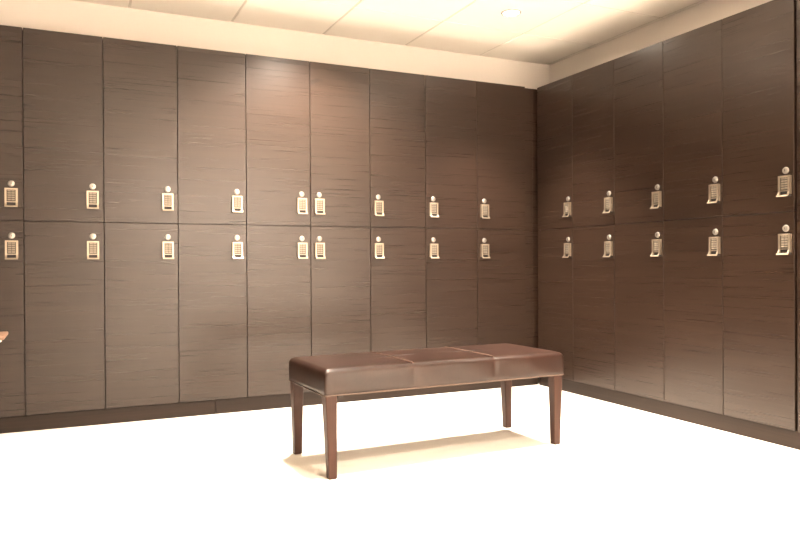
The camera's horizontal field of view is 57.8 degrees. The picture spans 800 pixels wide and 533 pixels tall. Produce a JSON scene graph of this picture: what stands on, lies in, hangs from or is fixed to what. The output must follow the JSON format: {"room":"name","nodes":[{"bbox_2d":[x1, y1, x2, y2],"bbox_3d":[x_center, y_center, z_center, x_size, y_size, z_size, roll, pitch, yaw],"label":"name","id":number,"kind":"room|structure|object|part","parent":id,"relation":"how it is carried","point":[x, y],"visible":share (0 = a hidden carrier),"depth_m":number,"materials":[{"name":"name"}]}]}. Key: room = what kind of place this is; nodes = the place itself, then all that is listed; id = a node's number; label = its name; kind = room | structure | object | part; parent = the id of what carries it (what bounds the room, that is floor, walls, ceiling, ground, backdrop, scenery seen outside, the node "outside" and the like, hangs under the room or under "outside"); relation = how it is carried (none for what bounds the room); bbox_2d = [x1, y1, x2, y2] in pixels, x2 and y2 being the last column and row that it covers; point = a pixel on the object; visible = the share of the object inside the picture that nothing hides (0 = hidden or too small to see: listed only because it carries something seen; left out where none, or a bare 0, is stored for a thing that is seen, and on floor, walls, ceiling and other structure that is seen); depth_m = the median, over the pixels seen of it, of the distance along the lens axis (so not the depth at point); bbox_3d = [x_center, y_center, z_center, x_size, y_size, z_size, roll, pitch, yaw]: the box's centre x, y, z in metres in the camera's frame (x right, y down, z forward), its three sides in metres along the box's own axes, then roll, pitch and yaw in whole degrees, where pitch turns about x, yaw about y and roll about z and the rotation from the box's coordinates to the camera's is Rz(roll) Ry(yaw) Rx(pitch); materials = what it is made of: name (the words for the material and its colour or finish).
{"room":"changing room","nodes":[
{"label":"changing room","id":0,"kind":"room"},
{"bbox_2d":[0,0,549,88],"bbox_3d":[-0.683,-0.377,4.828,4.240,2.450,0.100,0,0,-25],"label":"wall","id":1,"kind":"structure","parent":0,"point":[68,16],"depth_m":4.66,"materials":[{"name":"beige paint"}]},
{"bbox_2d":[73,0,706,64],"bbox_3d":[0.747,-1.576,1.749,4.240,0.060,6.885,0,0,-25],"label":"ceiling","id":2,"kind":"structure","parent":0,"point":[549,32],"depth_m":4.54,"materials":[{"name":"white paint"}]},
{"bbox_2d":[501,9,520,16],"bbox_3d":[0.682,-1.554,4.444,0.124,0.006,0.124,0,0,-25],"label":"recessed light","id":3,"kind":"object","parent":2,"relation":"in","point":[511,12],"visible":1,"depth_m":4.44,"materials":[{"name":"white"}]},
{"bbox_2d":[0,377,799,532],"bbox_3d":[0.759,0.904,1.760,4.240,0.100,6.885,0,0,-25],"label":"floor","id":4,"kind":"structure","parent":0,"point":[442,462],"depth_m":2.96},
{"bbox_2d":[0,221,25,416],"bbox_3d":[-2.198,0.271,3.833,0.386,1.010,0.409,0,0,-25],"label":"locker","id":5,"kind":"object","parent":4,"relation":"on","point":[12,275],"visible":0.99,"depth_m":3.73,"materials":[{"name":"laminate"}]},
{"bbox_3d":[-2.000,-0.159,3.728,0.033,0.033,0.009,0,0,-25],"label":"lock knob","id":6,"kind":"part","parent":5,"relation":"part of","materials":[{"name":"silver metal"}]},
{"bbox_3d":[-1.995,-0.085,3.719,0.060,0.098,0.031,0,0,-25],"label":"lock frame","id":7,"kind":"part","parent":5,"relation":"part of","materials":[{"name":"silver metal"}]},
{"bbox_2d":[0,25,23,220],"bbox_3d":[-2.203,-0.737,3.829,0.386,1.004,0.409,0,0,-25],"label":"locker","id":8,"kind":"object","parent":5,"relation":"on","point":[11,37],"visible":1,"depth_m":3.73,"materials":[{"name":"laminate"}]},
{"bbox_3d":[-1.996,-0.355,3.717,0.060,0.098,0.031,0,0,-25],"label":"lock frame","id":9,"kind":"part","parent":8,"relation":"part of","materials":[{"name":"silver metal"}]},
{"bbox_3d":[-2.001,-0.427,3.727,0.033,0.033,0.009,0,0,-25],"label":"lock knob","id":10,"kind":"part","parent":8,"relation":"part of","materials":[{"name":"silver metal"}]},
{"bbox_2d":[24,221,104,414],"bbox_3d":[-1.847,0.269,3.997,0.384,1.010,0.409,0,0,-25],"label":"locker","id":11,"kind":"object","parent":4,"relation":"on","point":[64,261],"visible":1,"depth_m":3.84,"materials":[{"name":"laminate"}]},
{"bbox_2d":[23,28,103,222],"bbox_3d":[-1.853,-0.739,3.992,0.384,1.004,0.409,0,0,-25],"label":"locker","id":12,"kind":"object","parent":11,"relation":"on","point":[63,71],"visible":0.98,"depth_m":3.83,"materials":[{"name":"laminate"}]},
{"bbox_3d":[-1.651,-0.430,3.890,0.033,0.033,0.009,0,0,-25],"label":"lock knob","id":13,"kind":"part","parent":12,"relation":"part of","materials":[{"name":"silver metal"}]},
{"bbox_3d":[-1.646,-0.357,3.881,0.060,0.098,0.031,0,0,-25],"label":"lock frame","id":14,"kind":"part","parent":12,"relation":"part of","materials":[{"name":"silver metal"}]},
{"bbox_3d":[-1.645,-0.088,3.882,0.060,0.098,0.031,0,0,-25],"label":"lock frame","id":15,"kind":"part","parent":11,"relation":"part of","materials":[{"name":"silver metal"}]},
{"bbox_2d":[0,400,215,433],"bbox_3d":[-1.761,0.815,4.059,1.365,0.082,0.365,0,0,-25],"label":"plinth","id":16,"kind":"object","parent":4,"relation":"on","point":[24,423],"visible":0.69,"depth_m":3.93,"materials":[{"name":"laminate"}]},
{"bbox_2d":[104,223,178,408],"bbox_3d":[-1.497,0.266,4.160,0.385,1.010,0.409,0,0,-25],"label":"locker","id":17,"kind":"object","parent":4,"relation":"on","point":[141,260],"visible":0.99,"depth_m":4.00,"materials":[{"name":"laminate"}]},
{"bbox_2d":[102,37,177,223],"bbox_3d":[-1.502,-0.742,4.156,0.385,1.004,0.409,0,0,-25],"label":"locker","id":18,"kind":"object","parent":17,"relation":"on","point":[140,78],"visible":0.99,"depth_m":4.00,"materials":[{"name":"laminate"}]},
{"bbox_3d":[-1.296,-0.360,4.045,0.060,0.098,0.031,0,0,-25],"label":"lock frame","id":19,"kind":"part","parent":18,"relation":"part of","materials":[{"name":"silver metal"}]},
{"bbox_3d":[-1.294,-0.090,4.046,0.060,0.098,0.031,0,0,-25],"label":"lock frame","id":20,"kind":"part","parent":17,"relation":"part of","materials":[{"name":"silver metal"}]},
{"bbox_2d":[178,224,246,401],"bbox_3d":[-1.146,0.264,4.324,0.386,1.010,0.409,0,0,-25],"label":"locker","id":21,"kind":"object","parent":4,"relation":"on","point":[212,273],"visible":0.99,"depth_m":4.16,"materials":[{"name":"laminate"}]},
{"bbox_2d":[177,46,245,224],"bbox_3d":[-1.151,-0.744,4.320,0.386,1.004,0.409,0,0,-25],"label":"locker","id":22,"kind":"object","parent":21,"relation":"on","point":[211,110],"visible":0.98,"depth_m":4.16,"materials":[{"name":"laminate"}]},
{"bbox_3d":[-0.944,-0.362,4.209,0.060,0.098,0.031,0,0,-25],"label":"lock frame","id":23,"kind":"part","parent":22,"relation":"part of","materials":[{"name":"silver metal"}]},
{"bbox_3d":[-0.943,-0.093,4.210,0.060,0.098,0.031,0,0,-25],"label":"lock frame","id":24,"kind":"part","parent":21,"relation":"part of","materials":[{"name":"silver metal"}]},
{"bbox_2d":[246,225,310,396],"bbox_3d":[-0.793,0.261,4.489,0.390,1.010,0.409,0,0,-25],"label":"locker","id":25,"kind":"object","parent":4,"relation":"on","point":[278,263],"visible":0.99,"depth_m":4.32,"materials":[{"name":"laminate"}]},
{"bbox_2d":[245,54,309,225],"bbox_3d":[-0.798,-0.747,4.485,0.390,1.004,0.409,0,0,-25],"label":"locker","id":26,"kind":"object","parent":25,"relation":"on","point":[277,90],"visible":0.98,"depth_m":4.33,"materials":[{"name":"laminate"}]},
{"bbox_3d":[-0.589,-0.365,4.375,0.060,0.098,0.031,0,0,-25],"label":"lock frame","id":27,"kind":"part","parent":26,"relation":"part of","materials":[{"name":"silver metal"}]},
{"bbox_3d":[-0.588,-0.095,4.376,0.060,0.098,0.031,0,0,-25],"label":"lock frame","id":28,"kind":"part","parent":25,"relation":"part of","materials":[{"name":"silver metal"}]},
{"bbox_2d":[310,226,370,355],"bbox_3d":[-0.437,0.258,4.656,0.392,1.010,0.409,0,0,-25],"label":"locker","id":29,"kind":"object","parent":4,"relation":"on","point":[339,256],"visible":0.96,"depth_m":4.50,"materials":[{"name":"laminate"}]},
{"bbox_3d":[-0.487,-0.096,4.423,0.060,0.098,0.031,0,0,-25],"label":"lock frame","id":30,"kind":"part","parent":29,"relation":"part of","materials":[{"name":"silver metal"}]},
{"bbox_2d":[309,61,369,226],"bbox_3d":[-0.442,-0.750,4.651,0.392,1.004,0.409,0,0,-25],"label":"locker","id":31,"kind":"object","parent":29,"relation":"on","point":[339,94],"visible":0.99,"depth_m":4.49,"materials":[{"name":"laminate"}]},
{"bbox_3d":[-0.488,-0.366,4.422,0.060,0.098,0.031,0,0,-25],"label":"lock frame","id":32,"kind":"part","parent":31,"relation":"part of","materials":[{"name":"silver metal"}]},
{"bbox_2d":[216,378,537,413],"bbox_3d":[-0.120,0.803,4.826,2.254,0.082,0.365,0,0,-25],"label":"plinth","id":33,"kind":"object","parent":4,"relation":"on","point":[241,404],"visible":0.36,"depth_m":4.46,"materials":[{"name":"laminate"}]},
{"bbox_2d":[370,228,425,351],"bbox_3d":[-0.080,0.256,4.822,0.391,1.010,0.409,0,0,-25],"label":"locker","id":34,"kind":"object","parent":4,"relation":"on","point":[397,255],"visible":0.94,"depth_m":4.66,"materials":[{"name":"laminate"}]},
{"bbox_3d":[-0.130,-0.099,4.590,0.060,0.098,0.031,0,0,-25],"label":"lock frame","id":35,"kind":"part","parent":34,"relation":"part of","materials":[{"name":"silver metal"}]},
{"bbox_2d":[369,69,424,227],"bbox_3d":[-0.085,-0.752,4.818,0.391,1.004,0.409,0,0,-25],"label":"locker","id":36,"kind":"object","parent":34,"relation":"on","point":[396,99],"visible":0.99,"depth_m":4.66,"materials":[{"name":"laminate"}]},
{"bbox_3d":[-0.132,-0.368,4.588,0.060,0.098,0.031,0,0,-25],"label":"lock frame","id":37,"kind":"part","parent":36,"relation":"part of","materials":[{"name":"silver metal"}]},
{"bbox_2d":[288,343,563,479],"bbox_3d":[0.136,0.627,3.375,1.216,0.447,0.479,0,0,-27],"label":"bench","id":38,"kind":"object","parent":4,"relation":"on","point":[332,377],"visible":1,"depth_m":3.20,"materials":[{"name":"brown leather"}]},
{"bbox_3d":[-0.469,0.688,3.302,0.050,0.332,0.050,0,0,-27],"label":"leg","id":39,"kind":"part","parent":38,"relation":"part of","materials":[{"name":"brown wood"}]},
{"bbox_3d":[-0.283,0.688,2.932,0.050,0.332,0.062,0,0,-27],"label":"leg","id":40,"kind":"part","parent":38,"relation":"part of","materials":[{"name":"brown wood"}]},
{"bbox_3d":[0.135,0.460,3.376,1.210,0.114,0.472,0,0,-27],"label":"seat","id":41,"kind":"part","parent":38,"relation":"part of","materials":[{"name":"brown leather"}]},
{"bbox_3d":[0.557,0.680,3.816,0.050,0.332,0.050,0,0,-27],"label":"leg","id":42,"kind":"part","parent":38,"relation":"part of","materials":[{"name":"brown wood"}]},
{"bbox_3d":[0.740,0.681,3.452,0.050,0.332,0.050,0,0,-27],"label":"leg","id":43,"kind":"part","parent":38,"relation":"part of","materials":[{"name":"brown wood"}]},
{"bbox_2d":[425,228,477,347],"bbox_3d":[0.276,0.253,4.989,0.390,1.010,0.409,0,0,-25],"label":"locker","id":44,"kind":"object","parent":4,"relation":"on","point":[451,254],"visible":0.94,"depth_m":4.83,"materials":[{"name":"laminate"}]},
{"bbox_3d":[0.226,-0.101,4.756,0.060,0.098,0.031,0,0,-25],"label":"lock frame","id":45,"kind":"part","parent":44,"relation":"part of","materials":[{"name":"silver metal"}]},
{"bbox_2d":[425,75,476,228],"bbox_3d":[0.271,-0.755,4.984,0.390,1.004,0.409,0,0,-25],"label":"locker","id":46,"kind":"object","parent":44,"relation":"on","point":[450,103],"visible":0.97,"depth_m":4.82,"materials":[{"name":"laminate"}]},
{"bbox_3d":[0.225,-0.371,4.755,0.060,0.098,0.031,0,0,-25],"label":"lock frame","id":47,"kind":"part","parent":46,"relation":"part of","materials":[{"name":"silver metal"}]},
{"bbox_2d":[477,229,525,345],"bbox_3d":[0.632,0.251,5.155,0.392,1.010,0.409,0,0,-25],"label":"locker","id":48,"kind":"object","parent":4,"relation":"on","point":[501,254],"visible":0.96,"depth_m":5.00,"materials":[{"name":"laminate"}]},
{"bbox_3d":[0.582,-0.104,4.922,0.060,0.098,0.031,0,0,-25],"label":"lock frame","id":49,"kind":"part","parent":48,"relation":"part of","materials":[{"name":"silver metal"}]},
{"bbox_2d":[476,81,524,229],"bbox_3d":[0.627,-0.757,5.151,0.392,1.004,0.409,0,0,-25],"label":"locker","id":50,"kind":"object","parent":48,"relation":"on","point":[500,108],"visible":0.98,"depth_m":4.99,"materials":[{"name":"laminate"}]},
{"bbox_3d":[0.580,-0.373,4.921,0.060,0.098,0.031,0,0,-25],"label":"lock frame","id":51,"kind":"part","parent":50,"relation":"part of","materials":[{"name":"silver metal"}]},
{"bbox_2d":[525,88,537,347],"bbox_3d":[0.865,-0.253,5.283,0.140,2.014,0.360,0,0,-25],"label":"filler panel","id":52,"kind":"object","parent":4,"relation":"on","point":[531,178],"visible":0.28,"depth_m":5.11,"materials":[{"name":"laminate"}]},
{"bbox_2d":[538,228,572,380],"bbox_3d":[1.213,0.248,5.016,0.409,1.010,0.386,0,0,-25],"label":"locker","id":53,"kind":"object","parent":4,"relation":"on","point":[555,246],"visible":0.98,"depth_m":4.92,"materials":[{"name":"laminate"}]},
{"bbox_2d":[537,75,574,229],"bbox_3d":[1.208,-0.760,5.012,0.409,1.004,0.386,0,0,-25],"label":"locker","id":54,"kind":"object","parent":53,"relation":"on","point":[554,99],"visible":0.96,"depth_m":4.93,"materials":[{"name":"laminate"}]},
{"bbox_3d":[1.103,-0.376,4.797,0.031,0.098,0.060,0,0,-25],"label":"lock frame","id":55,"kind":"part","parent":54,"relation":"part of","materials":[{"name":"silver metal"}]},
{"bbox_3d":[1.104,-0.106,4.798,0.031,0.098,0.060,0,0,-25],"label":"lock frame","id":56,"kind":"part","parent":53,"relation":"part of","materials":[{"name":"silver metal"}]},
{"bbox_2d":[573,225,614,389],"bbox_3d":[1.379,0.249,4.661,0.409,1.010,0.395,0,0,-25],"label":"locker","id":57,"kind":"object","parent":4,"relation":"on","point":[593,246],"visible":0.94,"depth_m":4.58,"materials":[{"name":"laminate"}]},
{"bbox_2d":[572,60,616,227],"bbox_3d":[1.374,-0.759,4.656,0.409,1.004,0.395,0,0,-25],"label":"locker","id":58,"kind":"object","parent":57,"relation":"on","point":[592,88],"visible":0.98,"depth_m":4.58,"materials":[{"name":"laminate"}]},
{"bbox_3d":[1.270,-0.375,4.437,0.031,0.098,0.060,0,0,-25],"label":"lock frame","id":59,"kind":"part","parent":58,"relation":"part of","materials":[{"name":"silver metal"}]},
{"bbox_3d":[1.272,-0.105,4.439,0.031,0.098,0.060,0,0,-25],"label":"lock frame","id":60,"kind":"part","parent":57,"relation":"part of","materials":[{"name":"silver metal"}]},
{"bbox_2d":[615,221,663,400],"bbox_3d":[1.547,0.250,4.301,0.409,1.010,0.396,0,0,-25],"label":"locker","id":61,"kind":"object","parent":4,"relation":"on","point":[639,247],"visible":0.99,"depth_m":4.21,"materials":[{"name":"laminate"}]},
{"bbox_2d":[614,41,663,224],"bbox_3d":[1.542,-0.758,4.297,0.409,1.004,0.396,0,0,-25],"label":"locker","id":62,"kind":"object","parent":61,"relation":"on","point":[638,75],"visible":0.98,"depth_m":4.21,"materials":[{"name":"laminate"}]},
{"bbox_3d":[1.439,-0.374,4.077,0.031,0.098,0.060,0,0,-25],"label":"lock frame","id":63,"kind":"part","parent":62,"relation":"part of","materials":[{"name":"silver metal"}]},
{"bbox_3d":[1.440,-0.104,4.078,0.031,0.098,0.060,0,0,-25],"label":"lock frame","id":64,"kind":"part","parent":61,"relation":"part of","materials":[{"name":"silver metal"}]},
{"bbox_2d":[539,377,799,449],"bbox_3d":[1.878,0.798,3.663,0.380,0.082,3.407,0,0,-25],"label":"plinth","id":65,"kind":"object","parent":4,"relation":"on","point":[759,431],"visible":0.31,"depth_m":3.90,"materials":[{"name":"laminate"}]},
{"bbox_2d":[664,217,723,414],"bbox_3d":[1.716,0.250,3.940,0.409,1.010,0.397,0,0,-25],"label":"locker","id":66,"kind":"object","parent":4,"relation":"on","point":[693,248],"visible":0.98,"depth_m":3.85,"materials":[{"name":"laminate"}]},
{"bbox_2d":[663,19,725,220],"bbox_3d":[1.711,-0.757,3.936,0.409,1.004,0.397,0,0,-25],"label":"locker","id":67,"kind":"object","parent":66,"relation":"on","point":[692,60],"visible":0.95,"depth_m":3.85,"materials":[{"name":"laminate"}]},
{"bbox_3d":[1.608,-0.373,3.716,0.031,0.098,0.060,0,0,-25],"label":"lock frame","id":68,"kind":"part","parent":67,"relation":"part of","materials":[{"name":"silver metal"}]},
{"bbox_3d":[1.617,-0.446,3.720,0.009,0.033,0.033,0,0,-25],"label":"lock knob","id":69,"kind":"part","parent":67,"relation":"part of","materials":[{"name":"silver metal"}]},
{"bbox_3d":[1.609,-0.104,3.717,0.031,0.098,0.060,0,0,-25],"label":"lock frame","id":70,"kind":"part","parent":66,"relation":"part of","materials":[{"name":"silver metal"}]},
{"bbox_2d":[723,212,797,430],"bbox_3d":[1.885,0.251,3.578,0.409,1.010,0.398,0,0,-25],"label":"locker","id":71,"kind":"object","parent":4,"relation":"on","point":[760,271],"visible":1,"depth_m":3.48,"materials":[{"name":"laminate"}]},
{"bbox_2d":[722,0,796,216],"bbox_3d":[1.880,-0.757,3.574,0.409,1.004,0.398,0,0,-25],"label":"locker","id":72,"kind":"object","parent":71,"relation":"on","point":[759,43],"visible":0.98,"depth_m":3.48,"materials":[{"name":"laminate"}]},
{"bbox_3d":[1.777,-0.372,3.353,0.031,0.098,0.060,0,0,-25],"label":"lock frame","id":73,"kind":"part","parent":72,"relation":"part of","materials":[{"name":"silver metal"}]},
{"bbox_3d":[1.786,-0.445,3.358,0.009,0.033,0.033,0,0,-25],"label":"lock knob","id":74,"kind":"part","parent":72,"relation":"part of","materials":[{"name":"silver metal"}]},
{"bbox_3d":[1.778,-0.103,3.355,0.031,0.098,0.060,0,0,-25],"label":"lock frame","id":75,"kind":"part","parent":71,"relation":"part of","materials":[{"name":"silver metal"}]},
{"bbox_3d":[1.788,-0.177,3.359,0.009,0.033,0.033,0,0,-25],"label":"lock knob","id":76,"kind":"part","parent":71,"relation":"part of","materials":[{"name":"silver metal"}]},
{"bbox_2d":[797,0,799,431],"bbox_3d":[2.283,-0.250,2.755,0.377,2.016,1.402,0,0,-25],"label":"end panel","id":77,"kind":"object","parent":4,"relation":"on","point":[798,1],"visible":1,"depth_m":3.30,"materials":[{"name":"laminate"}]},
{"bbox_2d":[549,0,771,82],"bbox_3d":[2.649,-0.384,2.585,0.100,2.450,6.785,0,0,-25],"label":"wall","id":78,"kind":"structure","parent":0,"point":[709,11],"depth_m":4.64,"materials":[{"name":"beige paint"}]},
{"bbox_3d":[-1.101,-0.357,0.833,0.100,2.450,6.785,0,0,-25],"label":"wall","id":79,"kind":"structure","parent":0,"visible":0},
{"bbox_2d":[0,331,7,341],"bbox_3d":[-1.894,0.385,3.099,0.370,0.178,0.260,0,0,-25],"label":"wall shelf","id":80,"kind":"object","parent":79,"relation":"attached to","point":[3,334],"visible":1,"depth_m":3.14,"materials":[{"name":"brown wood"}]}
]}

